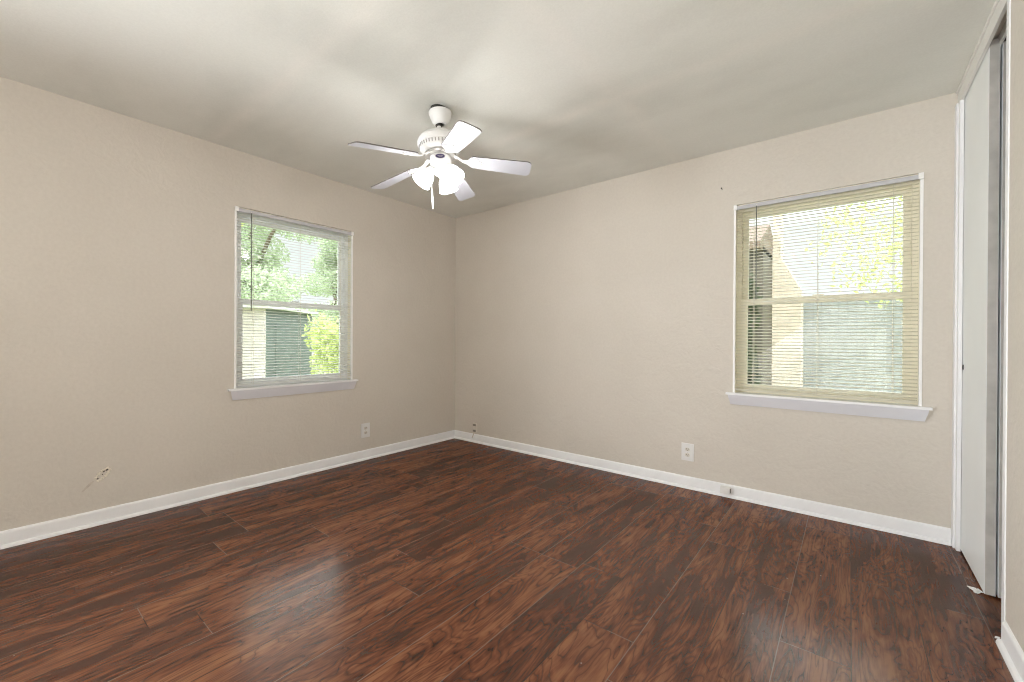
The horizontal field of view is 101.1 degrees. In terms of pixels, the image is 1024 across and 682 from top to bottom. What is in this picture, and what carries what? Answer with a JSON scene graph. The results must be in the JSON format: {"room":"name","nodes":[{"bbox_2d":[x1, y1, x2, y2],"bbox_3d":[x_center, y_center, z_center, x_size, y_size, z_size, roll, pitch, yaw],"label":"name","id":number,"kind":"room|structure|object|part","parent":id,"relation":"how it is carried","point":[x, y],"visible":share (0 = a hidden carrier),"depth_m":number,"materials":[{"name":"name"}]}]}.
{"room":"empty bedroom","nodes":[
{"label":"empty bedroom","id":0,"kind":"room"},
{"bbox_2d":[0,76,455,530],"bbox_3d":[-2.395,-0.146,2.606,0.140,2.440,5.740,0,0,39],"label":"wall","id":1,"kind":"structure","parent":0,"point":[117,230],"depth_m":2.67,"materials":[{"name":"beige paint"}]},
{"bbox_2d":[82,466,111,491],"bbox_3d":[-2.426,0.806,2.461,0.009,0.124,0.128,0,0,39],"label":"plaster gouge","id":2,"kind":"object","parent":1,"relation":"attached to","point":[107,467],"visible":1,"depth_m":2.47,"materials":[{"name":"paint"}]},
{"bbox_2d":[0,430,454,549],"bbox_3d":[-2.380,1.031,2.503,0.026,0.087,5.600,0,0,39],"label":"baseboard","id":3,"kind":"structure","parent":1,"relation":"attached to","point":[55,527],"depth_m":2.79,"materials":[{"name":"white paint"}]},
{"bbox_2d":[228,207,357,399],"bbox_3d":[-1.736,-0.272,3.397,0.172,1.387,0.997,0,0,39],"label":"window","id":4,"kind":"structure","parent":1,"relation":"in","point":[301,387],"depth_m":3.37,"materials":[{"name":"white paint"}]},
{"bbox_3d":[-1.779,-0.596,3.431,0.026,0.648,0.837,0,0,39],"label":"sash","id":5,"kind":"part","parent":4,"relation":"part of","materials":[{"name":"white plastic"}]},
{"bbox_3d":[-1.759,-0.002,3.414,0.026,0.640,0.837,0,0,39],"label":"sash","id":6,"kind":"part","parent":4,"relation":"part of","materials":[{"name":"white plastic"}]},
{"bbox_3d":[-1.710,0.348,3.375,0.096,0.015,0.997,0,0,39],"label":"sill","id":7,"kind":"part","parent":4,"relation":"part of","materials":[{"name":"white paint"}]},
{"bbox_2d":[235,206,353,385],"bbox_3d":[-1.691,-0.319,3.361,0.047,1.283,0.917,0,0,39],"label":"mini blind","id":8,"kind":"object","parent":4,"relation":"attached to","point":[240,210],"visible":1,"depth_m":3.29,"materials":[{"name":"plastic"}]},
{"bbox_3d":[-1.906,-0.308,3.102,0.031,1.255,0.008,0,0,39],"label":"ladder cord","id":9,"kind":"part","parent":8,"relation":"part of","materials":[{"name":"white fabric"}]},
{"bbox_3d":[-1.699,0.316,3.366,0.025,0.013,0.881,0,0,39],"label":"rail","id":10,"kind":"part","parent":8,"relation":"part of","materials":[{"name":"white plastic"}]},
{"bbox_3d":[-1.693,-0.941,3.363,0.030,0.024,0.885,0,0,39],"label":"head rail","id":11,"kind":"part","parent":8,"relation":"part of","materials":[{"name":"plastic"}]},
{"bbox_3d":[-1.694,-0.307,3.366,0.031,1.255,0.008,0,0,39],"label":"ladder cord","id":12,"kind":"part","parent":8,"relation":"part of","materials":[{"name":"white fabric"}]},
{"bbox_3d":[-1.482,-0.307,3.631,0.031,1.255,0.008,0,0,39],"label":"ladder cord","id":13,"kind":"part","parent":8,"relation":"part of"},
{"bbox_2d":[361,423,369,437],"bbox_3d":[-1.330,0.811,3.822,0.011,0.128,0.088,0,0,39],"label":"wall outlet","id":14,"kind":"object","parent":1,"relation":"attached to","point":[365,428],"visible":1,"depth_m":3.82,"materials":[{"name":"white plastic"}]},
{"bbox_2d":[0,0,994,217],"bbox_3d":[-0.572,-1.421,1.069,4.890,0.140,5.860,0,0,39],"label":"ceiling","id":15,"kind":"structure","parent":0,"point":[583,92],"depth_m":2.11,"materials":[{"name":"paint"}]},
{"bbox_2d":[348,104,530,208],"bbox_3d":[-0.405,-1.061,2.489,1.025,0.600,0.980,0,0,11],"label":"ceiling fan","id":16,"kind":"object","parent":15,"relation":"hanging from","point":[440,146],"visible":1,"depth_m":2.41,"materials":[{"name":"metal"}]},
{"bbox_3d":[-0.670,-1.010,2.220,0.361,0.079,0.124,0,0,-45],"label":"blade","id":17,"kind":"part","parent":16,"relation":"part of","materials":[{"name":"white laminate"}]},
{"bbox_3d":[-0.714,-1.008,2.625,0.361,0.089,0.122,0,0,27],"label":"blade","id":18,"kind":"part","parent":16,"relation":"part of","materials":[{"name":"white laminate"}]},
{"bbox_3d":[-0.514,-0.936,2.421,0.115,0.122,0.118,-3,0,39],"label":"lamp shade","id":19,"kind":"part","parent":16,"relation":"part of","materials":[{"name":"white glass"}]},
{"bbox_3d":[-0.392,-0.941,2.558,0.114,0.122,0.118,-3,0,39],"label":"lamp shade","id":20,"kind":"part","parent":16,"relation":"part of","materials":[{"name":"white glass"}]},
{"bbox_3d":[-0.344,-0.957,2.392,0.064,0.070,0.049,-3,0,39],"label":"bulb","id":21,"kind":"part","parent":16,"relation":"part of","materials":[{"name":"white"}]},
{"bbox_3d":[-0.334,-0.944,2.383,0.120,0.122,0.115,-3,0,39],"label":"lamp shade","id":22,"kind":"part","parent":16,"relation":"part of","materials":[{"name":"white glass"}]},
{"bbox_3d":[-0.271,-1.029,2.138,0.124,0.059,0.364,0,0,-26],"label":"blade","id":23,"kind":"part","parent":16,"relation":"part of","materials":[{"name":"white laminate"}]},
{"bbox_3d":[-0.343,-1.025,2.791,0.121,0.074,0.363,0,0,10],"label":"blade","id":24,"kind":"part","parent":16,"relation":"part of","materials":[{"name":"white laminate"}]},
{"bbox_3d":[-0.071,-1.038,2.492,0.364,0.056,0.123,0,0,-8],"label":"blade","id":25,"kind":"part","parent":16,"relation":"part of","materials":[{"name":"white laminate"}]},
{"bbox_2d":[0,438,1013,681],"bbox_3d":[-0.586,1.119,1.077,4.890,0.060,5.860,0,0,39],"label":"floor","id":26,"kind":"structure","parent":0,"point":[452,560],"depth_m":1.86,"materials":[{"name":"brown wood"}]},
{"bbox_2d":[967,586,983,593],"bbox_3d":[2.040,1.095,1.851,0.037,0.008,0.051,0,0,15],"label":"flake","id":27,"kind":"object","parent":26,"relation":"on","point":[975,590],"visible":1,"depth_m":1.85,"materials":[{"name":"white paint"}]},
{"bbox_2d":[455,92,957,527],"bbox_3d":[1.264,-0.128,3.261,4.750,2.440,0.140,0,0,39],"label":"wall","id":28,"kind":"structure","parent":0,"point":[595,320],"depth_m":3.16,"materials":[{"name":"beige paint"}]},
{"bbox_2d":[472,423,476,437],"bbox_3d":[-0.402,0.957,4.488,0.060,0.162,0.028,0,0,39],"label":"cable jack","id":29,"kind":"object","parent":28,"relation":"attached to","point":[474,424],"visible":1,"depth_m":4.48,"materials":[{"name":"white plastic"}]},
{"bbox_2d":[681,443,693,461],"bbox_3d":[1.305,0.825,3.130,0.088,0.128,0.011,0,0,39],"label":"wall outlet","id":30,"kind":"object","parent":28,"relation":"attached to","point":[687,450],"visible":1,"depth_m":3.13,"materials":[{"name":"white plastic"}]},
{"bbox_2d":[455,430,951,545],"bbox_3d":[0.860,1.045,3.478,3.862,0.087,0.026,0,0,39],"label":"baseboard","id":31,"kind":"structure","parent":28,"relation":"attached to","point":[918,530],"depth_m":2.88,"materials":[{"name":"white paint"}]},
{"bbox_2d":[720,485,730,494],"bbox_3d":[1.493,1.042,2.947,0.064,0.047,0.038,0,0,39],"label":"phone jack","id":32,"kind":"object","parent":28,"relation":"attached to","point":[723,489],"visible":1,"depth_m":2.94,"materials":[{"name":"white plastic"}]},
{"bbox_2d":[725,172,932,421],"bbox_3d":[1.951,-0.249,2.687,1.032,1.387,0.172,0,0,39],"label":"window","id":33,"kind":"structure","parent":28,"relation":"in","point":[848,406],"depth_m":2.57,"materials":[{"name":"white paint"}]},
{"bbox_3d":[1.967,0.020,2.709,0.872,0.640,0.026,0,0,39],"label":"sash","id":34,"kind":"part","parent":33,"relation":"part of","materials":[{"name":"beige paint"}]},
{"bbox_3d":[1.989,-0.574,2.731,0.872,0.648,0.026,0,0,39],"label":"sash","id":35,"kind":"part","parent":33,"relation":"part of","materials":[{"name":"beige paint"}]},
{"bbox_2d":[734,172,923,402],"bbox_3d":[1.915,-0.297,2.642,0.952,1.283,0.047,0,0,39],"label":"mini blind","id":36,"kind":"object","parent":33,"relation":"attached to","point":[919,176],"visible":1,"depth_m":2.60,"materials":[{"name":"plastic"}]},
{"bbox_3d":[1.647,-0.288,2.865,0.008,1.255,0.031,0,0,39],"label":"ladder cord","id":37,"kind":"part","parent":36,"relation":"part of","materials":[{"name":"white fabric"}]},
{"bbox_3d":[1.921,-0.285,2.645,0.008,1.255,0.031,0,0,39],"label":"ladder cord","id":38,"kind":"part","parent":36,"relation":"part of","materials":[{"name":"white fabric"}]},
{"bbox_3d":[1.916,0.338,2.648,0.916,0.013,0.025,0,0,39],"label":"rail","id":39,"kind":"part","parent":36,"relation":"part of","materials":[{"name":"beige plastic"}]},
{"bbox_3d":[1.923,-0.919,2.645,0.920,0.024,0.030,0,0,39],"label":"head rail","id":40,"kind":"part","parent":36,"relation":"part of","materials":[{"name":"plastic"}]},
{"bbox_3d":[2.196,-0.283,2.424,0.008,1.255,0.031,0,0,39],"label":"ladder cord","id":41,"kind":"part","parent":36,"relation":"part of","materials":[{"name":"white fabric"}]},
{"bbox_3d":[1.924,0.370,2.659,1.032,0.015,0.096,0,0,39],"label":"sill","id":42,"kind":"part","parent":33,"relation":"part of","materials":[{"name":"white paint"}]},
{"bbox_2d":[993,0,1023,651],"bbox_3d":[0.683,-0.121,0.048,0.110,2.440,5.600,0,0,39],"label":"wall","id":43,"kind":"structure","parent":0,"point":[1014,602],"depth_m":1.45,"materials":[{"name":"beige paint"}]},
{"bbox_2d":[951,99,963,551],"bbox_3d":[2.365,-0.079,2.235,0.024,2.360,0.084,0,0,39],"label":"trim","id":44,"kind":"structure","parent":43,"relation":"attached to","point":[959,108],"depth_m":2.21,"materials":[{"name":"white paint"}]},
{"bbox_2d":[961,38,999,596],"bbox_3d":[2.225,-0.099,2.015,0.034,2.380,0.542,0,0,39],"label":"door","id":45,"kind":"structure","parent":43,"relation":"in","point":[982,99],"depth_m":1.89,"materials":[{"name":"white paint"}]},
{"bbox_2d":[956,0,1006,102],"bbox_3d":[2.103,-1.300,1.894,0.020,0.080,0.946,0,0,39],"label":"trim","id":46,"kind":"structure","parent":43,"relation":"attached to","point":[999,8],"depth_m":1.85,"materials":[{"name":"white paint"}]},
{"bbox_2d":[996,41,1005,597],"bbox_3d":[2.256,-0.088,1.989,0.032,2.358,0.544,0,0,39],"label":"door","id":47,"kind":"structure","parent":43,"relation":"in","point":[1003,47],"depth_m":1.79,"materials":[{"name":"white paint"}]},
{"bbox_2d":[998,20,1006,47],"bbox_3d":[2.147,-1.295,1.877,0.010,0.068,0.916,0,0,39],"label":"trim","id":48,"kind":"structure","parent":43,"relation":"attached to","point":[1002,36],"depth_m":1.75,"materials":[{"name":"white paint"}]},
{"bbox_2d":[1001,0,1010,622],"bbox_3d":[1.853,-0.120,1.509,0.114,2.440,0.034,0,0,39],"label":"trim","id":49,"kind":"structure","parent":43,"relation":"attached to","point":[1008,32],"depth_m":1.53,"materials":[{"name":"white paint"}]},
{"bbox_2d":[996,621,1023,681],"bbox_3d":[0.324,1.054,-0.281,0.026,0.087,4.640,0,0,39],"label":"baseboard","id":50,"kind":"structure","parent":43,"relation":"attached to","point":[1008,645],"depth_m":1.42,"materials":[{"name":"white paint"}]},
{"label":"outside","id":51,"kind":"structure","parent":0,"visible":0},
{"bbox_2d":[312,353,864,373],"bbox_3d":[7.179,1.639,14.449,80.000,0.200,65.000,0,0,39],"label":"ground","id":52,"kind":"structure","parent":51,"point":[313,353],"depth_m":21.77,"materials":[{"name":"green plant"}]},
{"bbox_2d":[242,305,317,386],"bbox_3d":[-7.713,0.243,12.806,2.300,2.440,2.870,0,0,1],"label":"garden shed","id":53,"kind":"object","parent":52,"relation":"on","point":[246,340],"visible":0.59,"depth_m":11.93,"materials":[{"name":"grey wood"}]},
{"bbox_3d":[-6.701,0.470,12.404,0.035,1.900,0.850,0,0,1],"label":"shed door","id":54,"kind":"part","parent":53,"relation":"part of","materials":[{"name":"green"}]},
{"bbox_2d":[241,223,325,308],"bbox_3d":[-9.761,-2.509,17.652,6.799,8.001,5.600,0,0,39],"label":"leafy tree","id":55,"kind":"object","parent":52,"relation":"on","point":[243,296],"visible":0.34,"depth_m":16.49,"materials":[{"name":"green plant"}]},
{"bbox_2d":[298,239,338,364],"bbox_3d":[-10.582,-3.154,25.574,7.493,9.233,4.934,0,0,39],"label":"leafy tree","id":56,"kind":"object","parent":52,"relation":"on","point":[328,241],"visible":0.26,"depth_m":25.33,"materials":[{"name":"green plant"}]},
{"bbox_2d":[302,309,338,380],"bbox_3d":[-4.592,0.358,10.801,1.514,2.370,1.282,0,0,39],"label":"leafy shrub","id":57,"kind":"object","parent":52,"relation":"on","point":[323,316],"visible":0.51,"depth_m":10.49,"materials":[{"name":"green plant"}]},
{"bbox_2d":[748,269,763,383],"bbox_3d":[3.562,0.171,7.031,1.116,2.856,1.169,0,0,39],"label":"shrub","id":58,"kind":"object","parent":52,"relation":"on","point":[751,280],"visible":0.06,"depth_m":6.80,"materials":[{"name":"green plant"}]},
{"bbox_2d":[748,214,802,395],"bbox_3d":[2.288,-0.774,10.042,7.575,4.600,2.200,0,0,39],"label":"house","id":59,"kind":"structure","parent":52,"relation":"on","point":[777,321],"depth_m":8.01,"materials":[{"name":"brown"}]},
{"bbox_2d":[804,196,902,308],"bbox_3d":[6.458,-1.484,6.096,3.723,6.200,4.189,0,0,39],"label":"tree","id":60,"kind":"object","parent":52,"relation":"on","point":[900,199],"visible":0.11,"depth_m":6.77,"materials":[{"name":"green plant"}]},
{"bbox_2d":[803,300,912,404],"bbox_3d":[8.766,0.404,6.986,7.000,2.434,0.160,0,0,39],"label":"fence","id":61,"kind":"object","parent":52,"relation":"on","point":[838,304],"visible":0.1,"depth_m":8.43,"materials":[{"name":"grey wood"}]}
]}

